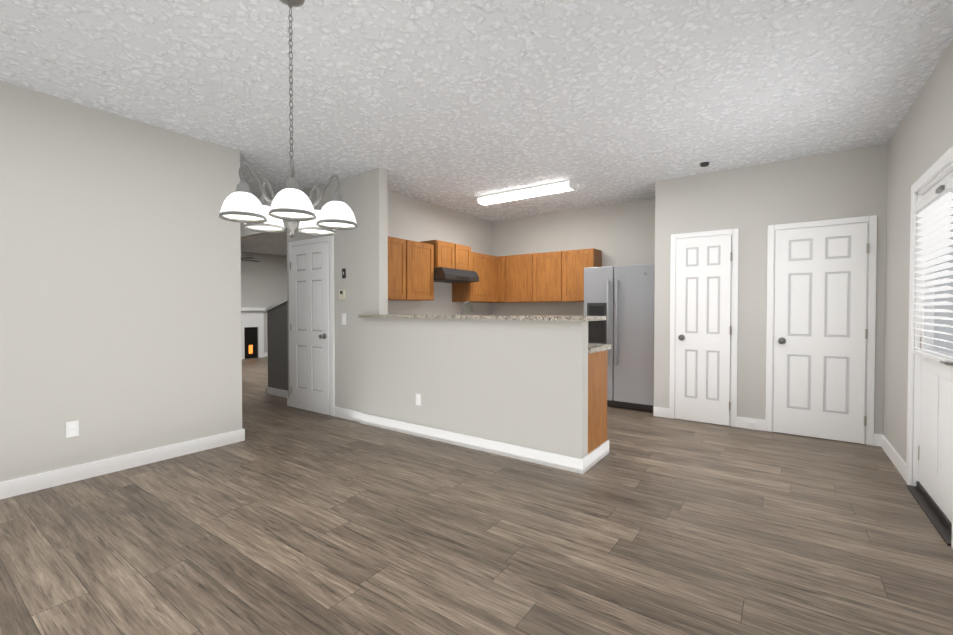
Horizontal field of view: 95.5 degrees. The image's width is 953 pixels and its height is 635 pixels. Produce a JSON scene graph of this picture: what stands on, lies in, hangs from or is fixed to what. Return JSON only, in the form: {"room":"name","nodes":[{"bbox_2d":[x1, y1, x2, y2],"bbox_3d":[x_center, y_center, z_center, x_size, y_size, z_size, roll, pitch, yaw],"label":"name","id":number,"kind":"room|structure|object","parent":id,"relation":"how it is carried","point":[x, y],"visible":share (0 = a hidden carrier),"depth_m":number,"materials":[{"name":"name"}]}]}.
{"room":"dining room","nodes":[
{"label":"dining room","id":0,"kind":"room"},
{"bbox_2d":[0,81,241,481],"bbox_3d":[-4.076,-0.155,1.576,0.120,2.730,6.240,1,1,35],"label":"wall","id":1,"kind":"structure","parent":0,"point":[120,287],"depth_m":3.29,"materials":[{"name":"grey paint"}]},
{"bbox_2d":[66,420,78,437],"bbox_3d":[-2.911,0.804,3.120,0.008,0.114,0.070,1,1,35],"label":"outlet","id":2,"kind":"object","parent":1,"relation":"attached to","point":[72,428],"visible":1,"depth_m":3.12,"materials":[{"name":"white plastic"}]},
{"bbox_2d":[0,428,244,499],"bbox_3d":[-3.982,1.154,1.614,0.015,0.110,6.135,1,1,35],"label":"baseboard","id":3,"kind":"structure","parent":1,"relation":"attached to","point":[26,484],"depth_m":3.30,"materials":[{"name":"white wood"}]},
{"bbox_2d":[241,251,286,352],"bbox_3d":[-6.423,-0.306,10.458,0.120,2.730,9.600,1,1,35],"label":"wall","id":4,"kind":"structure","parent":0,"point":[264,282],"depth_m":11.47,"materials":[{"name":"grey paint"}]},
{"bbox_2d":[265,298,287,397],"bbox_3d":[-2.677,0.374,6.186,0.970,1.515,0.160,1,1,35],"label":"wall","id":5,"kind":"structure","parent":0,"point":[277,326],"depth_m":6.24,"materials":[{"name":"grey paint"}]},
{"bbox_2d":[240,168,587,458],"bbox_3d":[-1.569,-0.214,5.020,5.895,2.730,0.120,1,1,35],"label":"wall","id":6,"kind":"structure","parent":0,"point":[523,383],"depth_m":4.08,"materials":[{"name":"grey paint"}]},
{"bbox_2d":[290,242,329,414],"bbox_3d":[-2.056,0.128,5.261,0.772,2.022,0.109,1,1,35],"label":"closet door","id":7,"kind":"structure","parent":6,"relation":"in","point":[310,315],"depth_m":5.25,"materials":[{"name":"white wood"}]},
{"bbox_2d":[288,235,334,415],"bbox_3d":[-2.026,0.095,5.293,0.908,2.104,0.022,1,1,35],"label":"trim","id":8,"kind":"structure","parent":6,"relation":"attached to","point":[330,239],"depth_m":5.05,"materials":[{"name":"white wood"}]},
{"bbox_2d":[339,289,345,298],"bbox_3d":[-1.525,-0.262,4.925,0.085,0.110,0.031,1,1,35],"label":"thermostat","id":9,"kind":"object","parent":6,"relation":"attached to","point":[342,294],"visible":0.98,"depth_m":4.91,"materials":[{"name":"beige plastic"}]},
{"bbox_2d":[342,268,345,277],"bbox_3d":[-1.509,-0.502,4.922,0.060,0.110,0.011,1,1,35],"label":"switch plate","id":10,"kind":"object","parent":6,"relation":"attached to","point":[343,272],"visible":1,"depth_m":4.91,"materials":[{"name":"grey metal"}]},
{"bbox_2d":[342,313,345,324],"bbox_3d":[-1.511,0.018,4.933,0.075,0.130,0.010,1,1,35],"label":"switch plate","id":11,"kind":"object","parent":6,"relation":"attached to","point":[343,318],"visible":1,"depth_m":4.92,"materials":[{"name":"white plastic"}]},
{"bbox_2d":[416,393,420,405],"bbox_3d":[-0.569,0.805,4.247,0.070,0.114,0.008,1,1,35],"label":"outlet","id":12,"kind":"object","parent":6,"relation":"attached to","point":[418,399],"visible":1,"depth_m":4.24,"materials":[{"name":"white plastic"}]},
{"bbox_2d":[358,314,605,320],"bbox_3d":[-0.104,-0.006,4.102,2.550,0.034,0.445,1,1,35],"label":"countertop","id":13,"kind":"structure","parent":6,"relation":"on","point":[524,317],"depth_m":3.74,"materials":[{"name":"stone"}]},
{"bbox_2d":[580,440,608,473],"bbox_3d":[0.976,1.122,3.522,0.015,0.110,0.590,1,1,35],"label":"baseboard","id":14,"kind":"structure","parent":6,"relation":"attached to","point":[597,454],"depth_m":3.46,"materials":[{"name":"white wood"}]},
{"bbox_2d":[387,190,491,314],"bbox_3d":[-0.625,-0.233,6.189,0.120,2.730,2.880,1,1,35],"label":"wall","id":15,"kind":"structure","parent":0,"point":[413,219],"depth_m":6.16,"materials":[{"name":"grey paint"}]},
{"bbox_2d":[388,236,433,300],"bbox_3d":[-0.973,-0.579,5.311,0.320,0.730,1.020,1,1,35],"label":"upper cabinet","id":16,"kind":"object","parent":15,"relation":"attached to","point":[410,270],"visible":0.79,"depth_m":5.28,"materials":[{"name":"brown wood"}]},
{"bbox_2d":[421,240,470,270],"bbox_3d":[-0.439,-0.836,6.024,0.360,0.360,0.760,1,1,35],"label":"upper cabinet","id":17,"kind":"object","parent":15,"relation":"attached to","point":[451,255],"visible":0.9,"depth_m":5.85,"materials":[{"name":"brown wood"}]},
{"bbox_2d":[434,267,478,282],"bbox_3d":[-0.381,-0.575,5.987,0.503,0.156,0.758,1,1,35],"label":"range hood","id":18,"kind":"object","parent":15,"relation":"attached to","point":[446,275],"visible":0.87,"depth_m":5.78,"materials":[{"name":"grey metal"}]},
{"bbox_2d":[452,252,496,302],"bbox_3d":[-0.016,-0.601,6.658,0.320,0.730,0.752,1,1,35],"label":"upper cabinet","id":19,"kind":"object","parent":15,"relation":"attached to","point":[484,288],"visible":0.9,"depth_m":6.50,"materials":[{"name":"brown wood"}]},
{"bbox_2d":[0,357,952,634],"bbox_3d":[-2.456,1.181,5.086,16.000,0.060,13.800,1,1,35],"label":"floor","id":20,"kind":"structure","parent":0,"point":[282,519],"depth_m":2.33,"materials":[{"name":"brown wood"}]},
{"bbox_2d":[241,308,265,358],"bbox_3d":[-5.770,0.398,11.109,0.200,1.300,0.760,1,1,35],"label":"fireplace mantel","id":21,"kind":"object","parent":20,"relation":"on","point":[252,329],"visible":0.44,"depth_m":11.16,"materials":[{"name":"white"}]},
{"bbox_2d":[588,350,606,453],"bbox_3d":[0.795,0.724,3.718,0.515,0.900,0.470,1,1,35],"label":"base cabinet","id":22,"kind":"object","parent":20,"relation":"on","point":[597,399],"visible":0.08,"depth_m":3.51,"materials":[{"name":"brown wood"}]},
{"bbox_2d":[588,343,611,353],"bbox_3d":[0.112,0.245,4.217,2.255,0.040,0.504,1,1,35],"label":"countertop","id":23,"kind":"structure","parent":22,"relation":"on","point":[593,347],"depth_m":3.58,"materials":[{"name":"stone"}]},
{"bbox_2d":[461,302,472,314],"bbox_3d":[-0.083,0.026,4.530,0.106,0.386,0.214,1,1,35],"label":"faucet","id":24,"kind":"object","parent":23,"relation":"on","point":[463,305],"visible":0.58,"depth_m":4.51,"materials":[{"name":"silver metal"}]},
{"bbox_2d":[584,264,654,411],"bbox_3d":[1.940,0.246,5.667,0.895,1.790,0.733,1,1,35],"label":"refrigerator","id":25,"kind":"object","parent":20,"relation":"on","point":[621,299],"visible":0.75,"depth_m":5.36,"materials":[{"name":"grey metal"}]},
{"bbox_2d":[0,0,952,255],"bbox_3d":[-2.456,-1.609,5.038,16.000,0.060,13.800,1,1,35],"label":"ceiling","id":26,"kind":"structure","parent":0,"point":[459,105],"depth_m":2.83,"materials":[{"name":"white paint"}]},
{"bbox_2d":[241,257,259,261],"bbox_3d":[-5.677,-1.469,10.086,1.286,0.390,1.229,1,1,35],"label":"room ceiling fan","id":27,"kind":"object","parent":26,"relation":"hanging from","point":[249,260],"visible":0.08,"depth_m":10.20,"materials":[{"name":"brown metal"}]},
{"bbox_2d":[219,0,357,237],"bbox_3d":[-0.899,-0.954,2.070,0.584,1.148,0.592,1,1,35],"label":"chandelier","id":28,"kind":"object","parent":26,"relation":"hanging from","point":[290,202],"visible":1,"depth_m":2.02,"materials":[{"name":"white glass"}]},
{"bbox_2d":[477,179,575,205],"bbox_3d":[0.590,-1.540,5.389,1.300,0.090,0.180,1,1,35],"label":"kitchen ceiling light","id":29,"kind":"object","parent":26,"relation":"attached to","point":[538,190],"visible":1,"depth_m":5.28,"materials":[{"name":"white plastic"}]},
{"bbox_2d":[700,162,709,166],"bbox_3d":[2.319,-1.553,4.405,0.090,0.030,0.090,1,1,35],"label":"smoke detector","id":30,"kind":"object","parent":26,"relation":"attached to","point":[704,164],"visible":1,"depth_m":4.38,"materials":[{"name":"black plastic"}]},
{"bbox_2d":[492,199,654,315],"bbox_3d":[1.435,-0.240,6.566,3.040,2.730,0.120,1,1,35],"label":"wall","id":31,"kind":"structure","parent":0,"point":[620,234],"depth_m":6.42,"materials":[{"name":"grey paint"}]},
{"bbox_2d":[488,256,499,302],"bbox_3d":[0.389,-0.608,7.031,0.538,0.730,0.320,1,1,35],"label":"upper cabinet","id":32,"kind":"object","parent":31,"relation":"attached to","point":[498,257],"depth_m":6.87,"materials":[{"name":"brown wood"}]},
{"bbox_2d":[500,254,527,302],"bbox_3d":[0.746,-0.603,6.778,0.605,0.730,0.320,1,1,35],"label":"upper cabinet","id":33,"kind":"object","parent":31,"relation":"attached to","point":[514,268],"depth_m":6.70,"materials":[{"name":"brown wood"}]},
{"bbox_2d":[528,252,555,301],"bbox_3d":[1.130,-0.599,6.505,0.605,0.730,0.320,1,1,35],"label":"upper cabinet","id":34,"kind":"object","parent":31,"relation":"attached to","point":[541,266],"depth_m":6.42,"materials":[{"name":"brown wood"}]},
{"bbox_2d":[556,248,601,301],"bbox_3d":[1.486,-0.594,6.252,0.538,0.730,0.320,1,1,35],"label":"upper cabinet","id":35,"kind":"object","parent":31,"relation":"attached to","point":[557,276],"depth_m":6.15,"materials":[{"name":"brown wood"}]},
{"bbox_2d":[654,144,887,433],"bbox_3d":[2.918,-0.205,4.530,1.977,2.730,0.120,1,1,35],"label":"wall","id":36,"kind":"structure","parent":0,"point":[751,203],"depth_m":4.47,"materials":[{"name":"grey paint"}]},
{"bbox_2d":[675,235,731,425],"bbox_3d":[2.462,0.138,4.718,0.542,2.022,0.109,1,1,35],"label":"pantry door","id":37,"kind":"structure","parent":36,"relation":"in","point":[703,306],"depth_m":4.73,"materials":[{"name":"white wood"}]},
{"bbox_2d":[669,228,738,426],"bbox_3d":[2.482,0.107,4.757,0.664,2.097,0.022,1,1,35],"label":"door frame","id":38,"kind":"structure","parent":36,"relation":"attached to","point":[734,232],"depth_m":4.61,"materials":[{"name":"white wood"}]},
{"bbox_2d":[748,422,754,429],"bbox_3d":[2.855,1.123,4.495,0.060,0.075,0.014,1,1,35],"label":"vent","id":39,"kind":"object","parent":36,"relation":"attached to","point":[751,425],"visible":1,"depth_m":4.49,"materials":[{"name":"white"}]},
{"bbox_2d":[765,215,876,445],"bbox_3d":[3.293,0.117,4.180,0.824,2.097,0.022,1,1,35],"label":"door frame","id":40,"kind":"structure","parent":36,"relation":"attached to","point":[871,221],"depth_m":3.99,"materials":[{"name":"white wood"}]},
{"bbox_2d":[773,223,868,443],"bbox_3d":[3.273,0.147,4.142,0.702,2.022,0.109,1,1,35],"label":"laundry door","id":41,"kind":"structure","parent":36,"relation":"in","point":[820,333],"depth_m":4.15,"materials":[{"name":"white wood"}]},
{"bbox_2d":[883,39,952,462],"bbox_3d":[1.014,-0.129,0.043,0.120,2.730,9.640,1,1,35],"label":"wall","id":42,"kind":"structure","parent":0,"point":[920,143],"depth_m":3.30,"materials":[{"name":"grey paint"}]},
{"bbox_2d":[876,434,905,480],"bbox_3d":[3.375,1.122,3.522,0.037,0.110,1.030,1,1,35],"label":"baseboard","id":43,"kind":"structure","parent":42,"relation":"attached to","point":[881,440],"depth_m":3.51,"materials":[{"name":"white wood"}]},
{"bbox_2d":[906,146,952,548],"bbox_3d":[2.807,0.135,2.596,0.150,2.115,1.100,1,1,35],"label":"trim","id":44,"kind":"structure","parent":42,"relation":"attached to","point":[938,170],"depth_m":3.00,"materials":[{"name":"white painted wood"}]},
{"bbox_2d":[913,171,952,533],"bbox_3d":[2.784,0.172,2.620,0.125,2.020,0.942,1,1,35],"label":"exterior door","id":45,"kind":"structure","parent":42,"relation":"in","point":[933,208],"depth_m":2.64,"materials":[{"name":"white paint"},{"name":"glass"}]}
]}

